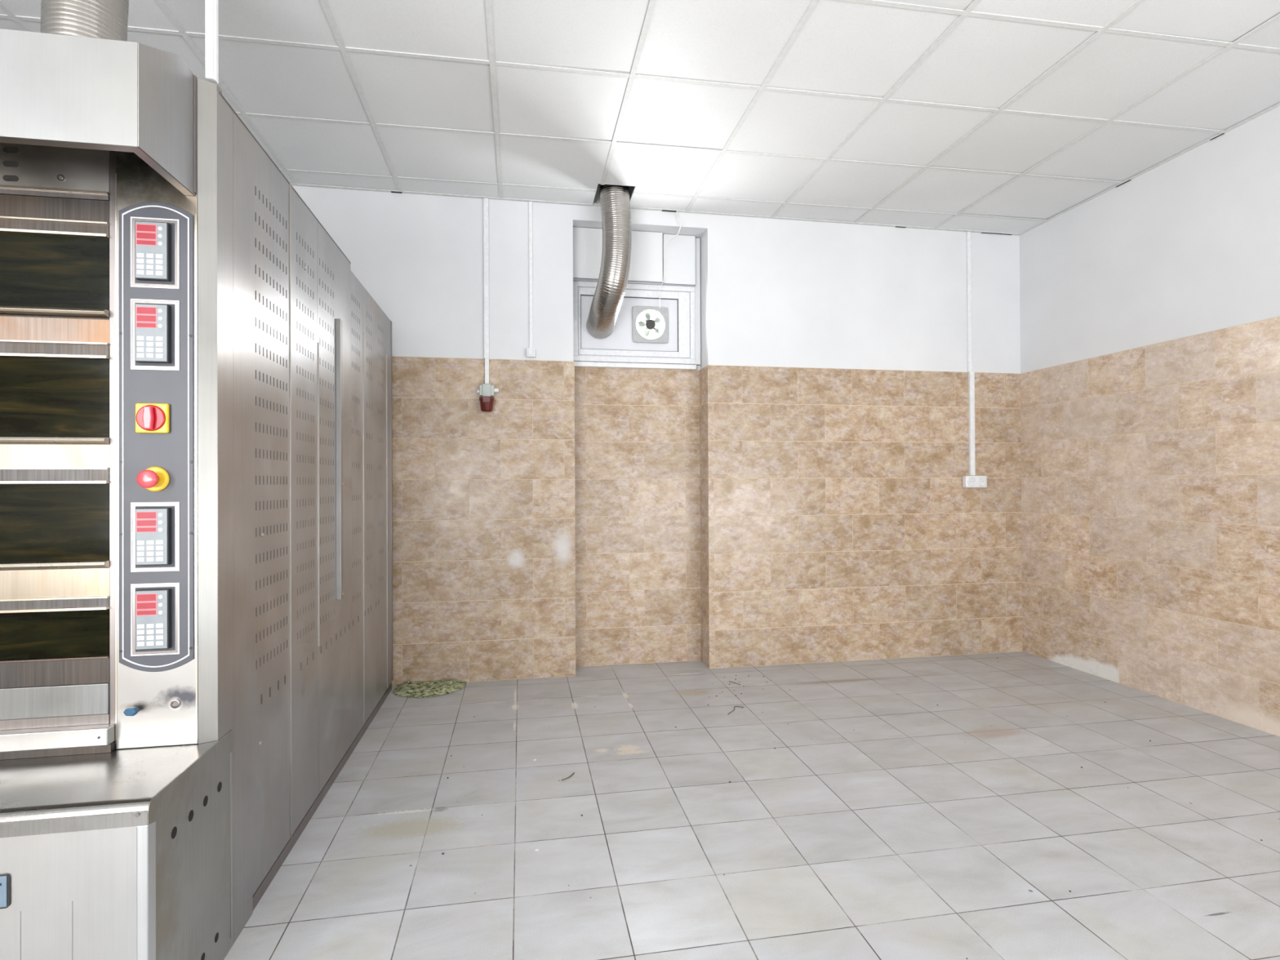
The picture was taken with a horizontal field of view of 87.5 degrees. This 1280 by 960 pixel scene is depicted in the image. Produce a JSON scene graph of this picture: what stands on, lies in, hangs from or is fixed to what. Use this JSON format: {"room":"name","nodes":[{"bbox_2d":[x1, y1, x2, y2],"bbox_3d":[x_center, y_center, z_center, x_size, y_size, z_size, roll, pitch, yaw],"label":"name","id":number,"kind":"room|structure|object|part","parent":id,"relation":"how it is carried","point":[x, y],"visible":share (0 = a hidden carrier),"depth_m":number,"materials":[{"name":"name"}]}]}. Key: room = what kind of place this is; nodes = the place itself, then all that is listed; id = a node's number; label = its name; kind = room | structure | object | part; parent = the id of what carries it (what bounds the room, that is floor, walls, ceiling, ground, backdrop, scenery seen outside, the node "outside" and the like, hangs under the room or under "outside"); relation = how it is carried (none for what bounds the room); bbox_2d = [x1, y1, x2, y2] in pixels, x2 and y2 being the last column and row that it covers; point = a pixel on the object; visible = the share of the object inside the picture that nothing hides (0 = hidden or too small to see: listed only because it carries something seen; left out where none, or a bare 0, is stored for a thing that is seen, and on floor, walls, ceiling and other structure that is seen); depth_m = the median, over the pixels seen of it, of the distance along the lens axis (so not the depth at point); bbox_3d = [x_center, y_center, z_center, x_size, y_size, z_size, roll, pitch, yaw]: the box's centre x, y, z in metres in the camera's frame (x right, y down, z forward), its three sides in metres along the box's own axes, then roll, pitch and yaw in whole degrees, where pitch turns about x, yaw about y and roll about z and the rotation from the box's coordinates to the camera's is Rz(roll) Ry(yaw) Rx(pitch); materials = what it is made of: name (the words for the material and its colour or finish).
{"room":"commercial kitchen","nodes":[
{"label":"commercial kitchen","id":0,"kind":"room"},
{"bbox_2d":[0,0,1279,235],"bbox_3d":[0.255,-2.105,0.994,6.768,0.601,7.640,0,0,-10],"label":"ceiling","id":1,"kind":"structure","parent":0,"point":[993,117],"depth_m":3.12,"materials":[{"name":"white tile"}]},
{"bbox_2d":[586,183,631,338],"bbox_3d":[-0.210,-1.496,4.321,0.213,1.079,0.492,0,0,-21],"label":"flexible duct","id":2,"kind":"object","parent":1,"relation":"hanging from","point":[610,291],"visible":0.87,"depth_m":4.13,"materials":[{"name":"metal"}]},
{"bbox_2d":[666,211,681,245],"bbox_3d":[0.228,-1.690,4.491,0.033,0.191,0.145,0,0,-33],"label":"cable","id":3,"kind":"object","parent":1,"relation":"hanging from","point":[677,211],"visible":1,"depth_m":4.46,"materials":[{"name":"white plastic"}]},
{"bbox_2d":[292,183,1022,685],"bbox_3d":[-0.370,-0.509,4.524,6.768,3.550,0.370,0,0,-10],"label":"wall","id":4,"kind":"structure","parent":0,"point":[796,495],"depth_m":4.57,"materials":[{"name":"beige tile"}]},
{"bbox_2d":[483,197,488,359],"bbox_3d":[-0.972,-1.274,4.229,0.031,1.014,0.019,0,0,-10],"label":"cable trunking","id":5,"kind":"object","parent":4,"relation":"attached to","point":[486,201],"visible":1,"depth_m":4.22,"materials":[{"name":"white plastic"}]},
{"bbox_2d":[484,358,488,383],"bbox_3d":[-0.966,-0.686,4.222,0.026,0.162,0.016,0,0,-10],"label":"cable trunking","id":6,"kind":"object","parent":4,"relation":"attached to","point":[486,360],"visible":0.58,"depth_m":4.21,"materials":[{"name":"white plastic"}]},
{"bbox_2d":[477,383,498,412],"bbox_3d":[-0.951,-0.515,4.178,0.132,0.180,0.104,0,0,-10],"label":"power socket","id":7,"kind":"object","parent":4,"relation":"attached to","point":[486,392],"visible":1,"depth_m":4.17,"materials":[{"name":"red plastic"}]},
{"bbox_2d":[526,347,535,357],"bbox_3d":[-0.695,-0.812,4.264,0.056,0.056,0.042,0,0,-10],"label":"switch box","id":8,"kind":"object","parent":4,"relation":"attached to","point":[531,352],"visible":1,"depth_m":4.25,"materials":[{"name":"white plastic"}]},
{"bbox_2d":[528,201,533,347],"bbox_3d":[-0.699,-1.312,4.282,0.022,0.942,0.012,0,0,-10],"label":"cable trunking","id":9,"kind":"object","parent":4,"relation":"attached to","point":[531,284],"visible":1,"depth_m":4.28,"materials":[{"name":"white plastic"}]},
{"bbox_2d":[573,226,700,369],"bbox_3d":[-0.024,-1.228,4.616,0.891,0.919,0.199,0,0,-10],"label":"window","id":10,"kind":"structure","parent":4,"relation":"in","point":[680,290],"depth_m":4.57,"materials":[{"name":"white plastic"}]},
{"bbox_3d":[-0.071,-1.067,4.582,0.676,0.367,0.018,0,0,-10],"label":"infill panel","id":11,"kind":"part","parent":10,"relation":"part of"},
{"bbox_3d":[-0.036,-1.072,4.590,0.782,0.465,0.054,0,0,-10],"label":"sash","id":12,"kind":"part","parent":10,"relation":"part of","materials":[{"name":"white plastic"}]},
{"bbox_3d":[-0.038,-0.785,4.618,0.862,0.032,0.084,0,0,-10],"label":"sill","id":13,"kind":"part","parent":10,"relation":"part of","materials":[{"name":"white plastic"}]},
{"bbox_2d":[631,306,668,343],"bbox_3d":[0.071,-1.065,4.590,0.250,0.250,0.031,0,0,-10],"label":"exhaust fan","id":14,"kind":"object","parent":10,"relation":"attached to","point":[650,324],"visible":1,"depth_m":4.58,"materials":[{"name":"grey plastic"}]},
{"bbox_3d":[0.015,-1.069,4.588,0.061,0.035,0.010,0,0,-10],"label":"blade","id":15,"kind":"part","parent":14,"relation":"part of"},
{"bbox_3d":[0.049,-1.012,4.593,0.038,0.059,0.006,0,0,-20],"label":"blade","id":16,"kind":"part","parent":14,"relation":"part of","materials":[{"name":"green plastic"}]},
{"bbox_3d":[0.052,-1.117,4.597,0.038,0.060,0.007,0,0,-1],"label":"blade","id":17,"kind":"part","parent":14,"relation":"part of","materials":[{"name":"green plastic"}]},
{"bbox_3d":[0.070,-1.065,4.592,0.072,0.072,0.023,0,0,-10],"label":"motor","id":18,"kind":"part","parent":14,"relation":"part of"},
{"bbox_3d":[0.114,-1.031,4.606,0.052,0.049,0.010,0,0,-10],"label":"blade","id":19,"kind":"part","parent":14,"relation":"part of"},
{"bbox_3d":[0.114,-1.099,4.606,0.057,0.042,0.010,0,0,-10],"label":"blade","id":20,"kind":"part","parent":14,"relation":"part of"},
{"bbox_2d":[659,245,664,307],"bbox_3d":[0.146,-1.386,4.554,0.013,0.420,0.045,0,0,-44],"label":"pull cord","id":21,"kind":"object","parent":10,"relation":"hanging from","point":[664,246],"visible":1,"depth_m":4.54,"materials":[{"name":"white plastic"}]},
{"bbox_2d":[966,231,972,372],"bbox_3d":[2.379,-1.287,4.830,0.030,1.014,0.016,0,0,-10],"label":"cable trunking","id":22,"kind":"object","parent":4,"relation":"attached to","point":[969,315],"visible":1,"depth_m":4.82,"materials":[{"name":"white plastic"}]},
{"bbox_2d":[968,371,975,475],"bbox_3d":[2.390,-0.406,4.817,0.036,0.746,0.022,0,0,-10],"label":"cable trunking","id":23,"kind":"object","parent":4,"relation":"attached to","point":[971,374],"visible":1,"depth_m":4.81,"materials":[{"name":"white plastic"}]},
{"bbox_2d":[962,475,986,487],"bbox_3d":[2.407,0.012,4.803,0.170,0.086,0.051,0,0,-10],"label":"double socket","id":24,"kind":"object","parent":4,"relation":"attached to","point":[967,481],"visible":1,"depth_m":4.78,"materials":[{"name":"white plastic"}]},
{"bbox_2d":[967,476,976,486],"bbox_3d":[2.370,0.012,4.774,0.068,0.068,0.006,0,0,-10],"label":"outlet","id":25,"kind":"object","parent":24,"relation":"attached to","point":[971,481],"depth_m":4.77,"materials":[{"name":"white plastic"}]},
{"bbox_2d":[977,476,986,486],"bbox_3d":[2.451,0.011,4.788,0.068,0.068,0.006,0,0,-10],"label":"outlet","id":26,"kind":"object","parent":24,"relation":"attached to","point":[982,481],"depth_m":4.79,"materials":[{"name":"white plastic"}]},
{"bbox_2d":[223,651,1279,959],"bbox_3d":[0.271,1.304,0.975,6.768,0.120,7.640,0,0,-10],"label":"floor","id":27,"kind":"structure","parent":0,"point":[882,821],"depth_m":2.43,"materials":[{"name":"grey tile"}]},
{"bbox_2d":[0,28,392,959],"bbox_3d":[-2.034,0.119,2.586,1.605,2.288,2.715,0,0,-10],"label":"oven","id":28,"kind":"object","parent":27,"relation":"on","point":[196,416],"visible":1,"depth_m":1.67,"materials":[{"name":"metal"}]},
{"bbox_3d":[-1.382,0.830,1.331,0.222,0.068,0.003,0,0,-10],"label":"recessed handle","id":29,"kind":"part","parent":28,"relation":"part of","materials":[{"name":"plastic"}]},
{"bbox_3d":[-1.959,0.106,1.558,1.292,0.191,0.005,0,0,-10],"label":"oven door","id":30,"kind":"part","parent":28,"relation":"part of","materials":[{"name":"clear glass"}]},
{"bbox_3d":[-1.960,-0.202,1.559,1.292,0.195,0.005,0,0,-10],"label":"oven door","id":31,"kind":"part","parent":28,"relation":"part of","materials":[{"name":"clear glass"}]},
{"bbox_3d":[-1.962,-0.511,1.561,1.292,0.180,0.005,0,0,-10],"label":"oven door","id":32,"kind":"part","parent":28,"relation":"part of","materials":[{"name":"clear glass"}]},
{"bbox_3d":[-1.956,0.307,1.549,1.292,0.032,0.022,0,0,-10],"label":"door rail","id":33,"kind":"part","parent":28,"relation":"part of","materials":[{"name":"metal"}]},
{"bbox_3d":[-1.958,-0.009,1.550,1.292,0.039,0.022,0,0,-10],"label":"door rail","id":34,"kind":"part","parent":28,"relation":"part of","materials":[{"name":"metal"}]},
{"bbox_3d":[-1.960,-0.319,1.552,1.292,0.039,0.022,0,0,-10],"label":"door rail","id":35,"kind":"part","parent":28,"relation":"part of","materials":[{"name":"metal"}]},
{"bbox_3d":[-1.961,-0.620,1.554,1.292,0.037,0.022,0,0,-10],"label":"door rail","id":36,"kind":"part","parent":28,"relation":"part of","materials":[{"name":"metal"}]},
{"bbox_3d":[-1.963,-0.033,1.580,1.292,1.363,0.038,0,0,-10],"label":"deck frame","id":37,"kind":"part","parent":28,"relation":"part of","materials":[{"name":"metal"}]},
{"bbox_3d":[-1.956,0.545,1.551,1.292,0.076,0.014,0,0,-10],"label":"steam drawer","id":38,"kind":"part","parent":28,"relation":"part of","materials":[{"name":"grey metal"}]},
{"bbox_3d":[-1.958,0.381,1.556,1.292,0.117,0.005,0,0,-10],"label":"oven door","id":39,"kind":"part","parent":28,"relation":"part of","materials":[{"name":"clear glass"}]},
{"bbox_3d":[-1.945,0.630,1.536,1.307,0.044,0.042,0,0,-10],"label":"sill","id":40,"kind":"part","parent":28,"relation":"part of","materials":[{"name":"metal"}]},
{"bbox_2d":[40,0,128,41],"bbox_3d":[-1.549,-1.536,1.891,0.196,1.021,0.236,0,0,-6],"label":"flexible duct","id":41,"kind":"object","parent":28,"relation":"attached to","point":[95,19],"visible":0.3,"depth_m":1.80,"materials":[{"name":"metal"}]},
{"bbox_2d":[0,28,197,195],"bbox_3d":[-1.902,-0.873,1.651,1.544,0.314,0.690,0,0,-10],"label":"hood","id":42,"kind":"object","parent":28,"relation":"attached to","point":[80,116],"depth_m":1.45,"materials":[{"name":"metal"}]},
{"bbox_2d":[0,729,231,837],"bbox_3d":[-1.839,0.696,1.452,1.586,0.049,0.416,0,0,-10],"label":"countertop","id":43,"kind":"structure","parent":28,"relation":"on","point":[55,794],"depth_m":1.45,"materials":[{"name":"metal"}]},
{"bbox_3d":[-1.254,0.571,1.648,0.028,0.020,0.018,0,0,-10],"label":"blue knob","id":44,"kind":"part","parent":28,"relation":"part of","materials":[{"name":"plastic"}]},
{"bbox_3d":[-1.036,0.970,1.403,0.022,0.505,0.033,0,0,-10],"label":"corner post","id":45,"kind":"part","parent":28,"relation":"part of","materials":[{"name":"metal"}]},
{"bbox_2d":[135,403,169,433],"bbox_3d":[-1.216,-0.154,1.661,0.074,0.074,0.032,0,0,-10],"label":"switch","id":46,"kind":"object","parent":28,"relation":"attached to","point":[150,418],"depth_m":1.66,"materials":[{"name":"red plastic"}]},
{"bbox_3d":[-1.214,-0.109,1.679,0.168,1.180,0.004,0,0,-10],"label":"control panel","id":47,"kind":"part","parent":28,"relation":"part of","materials":[{"name":"silver metal"}]},
{"bbox_3d":[-1.073,0.980,1.602,0.023,0.524,0.371,0,0,-10],"label":"panel","id":48,"kind":"part","parent":28,"relation":"part of","materials":[{"name":"metal"}]},
{"bbox_2d":[204,0,218,84],"bbox_3d":[-1.105,-1.487,1.726,0.023,0.917,0.026,0,0,-10],"label":"pipe","id":49,"kind":"object","parent":28,"relation":"attached to","point":[211,26],"visible":1,"depth_m":1.71,"materials":[{"name":"white plastic"}]},
{"bbox_3d":[-1.102,0.123,1.768,0.011,2.262,0.096,0,0,-10],"label":"panel","id":50,"kind":"part","parent":28,"relation":"part of","materials":[{"name":"metal"}]},
{"bbox_3d":[-1.150,0.125,2.037,0.012,2.262,0.448,0,0,-10],"label":"panel","id":51,"kind":"part","parent":28,"relation":"part of","materials":[{"name":"metal"}]},
{"bbox_3d":[-1.218,0.103,2.418,0.012,2.212,0.318,0,0,-10],"label":"panel","id":52,"kind":"part","parent":28,"relation":"part of","materials":[{"name":"metal"}]},
{"bbox_3d":[-1.291,0.105,2.828,0.012,2.212,0.512,0,0,-10],"label":"panel","id":53,"kind":"part","parent":28,"relation":"part of","materials":[{"name":"metal"}]},
{"bbox_3d":[-1.280,-0.089,2.846,0.020,1.190,0.036,0,0,-10],"label":"door pull","id":54,"kind":"part","parent":28,"relation":"part of","materials":[{"name":"silver metal"}]},
{"bbox_3d":[-1.357,0.123,3.199,0.012,2.182,0.239,0,0,-10],"label":"panel","id":55,"kind":"part","parent":28,"relation":"part of","materials":[{"name":"metal"}]},
{"bbox_3d":[-1.431,0.125,3.608,0.012,2.182,0.588,0,0,-10],"label":"panel","id":56,"kind":"part","parent":28,"relation":"part of","materials":[{"name":"metal"}]},
{"bbox_3d":[-1.497,0.128,3.979,0.011,2.182,0.162,0,0,-10],"label":"panel","id":57,"kind":"part","parent":28,"relation":"part of","materials":[{"name":"metal"}]},
{"bbox_2d":[392,679,466,697],"bbox_3d":[-1.272,1.250,4.021,0.423,0.032,0.274,0,0,-10],"label":"mat","id":58,"kind":"object","parent":27,"relation":"on","point":[408,689],"visible":1,"depth_m":4.01,"materials":[{"name":"green fabric"}]},
{"bbox_2d":[441,657,1262,959],"bbox_3d":[0.904,1.250,3.043,3.746,0.005,2.808,0,0,-10],"label":"crumbs","id":59,"kind":"object","parent":27,"relation":"on","point":[442,853],"visible":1,"depth_m":3.18,"materials":[{"name":"brown food"}]},
{"bbox_2d":[1019,106,1279,737],"bbox_3d":[3.519,-0.544,1.413,0.206,3.550,7.136,0,0,-10],"label":"wall","id":60,"kind":"structure","parent":0,"point":[1149,307],"depth_m":3.81,"materials":[{"name":"beige tile"}]}
]}

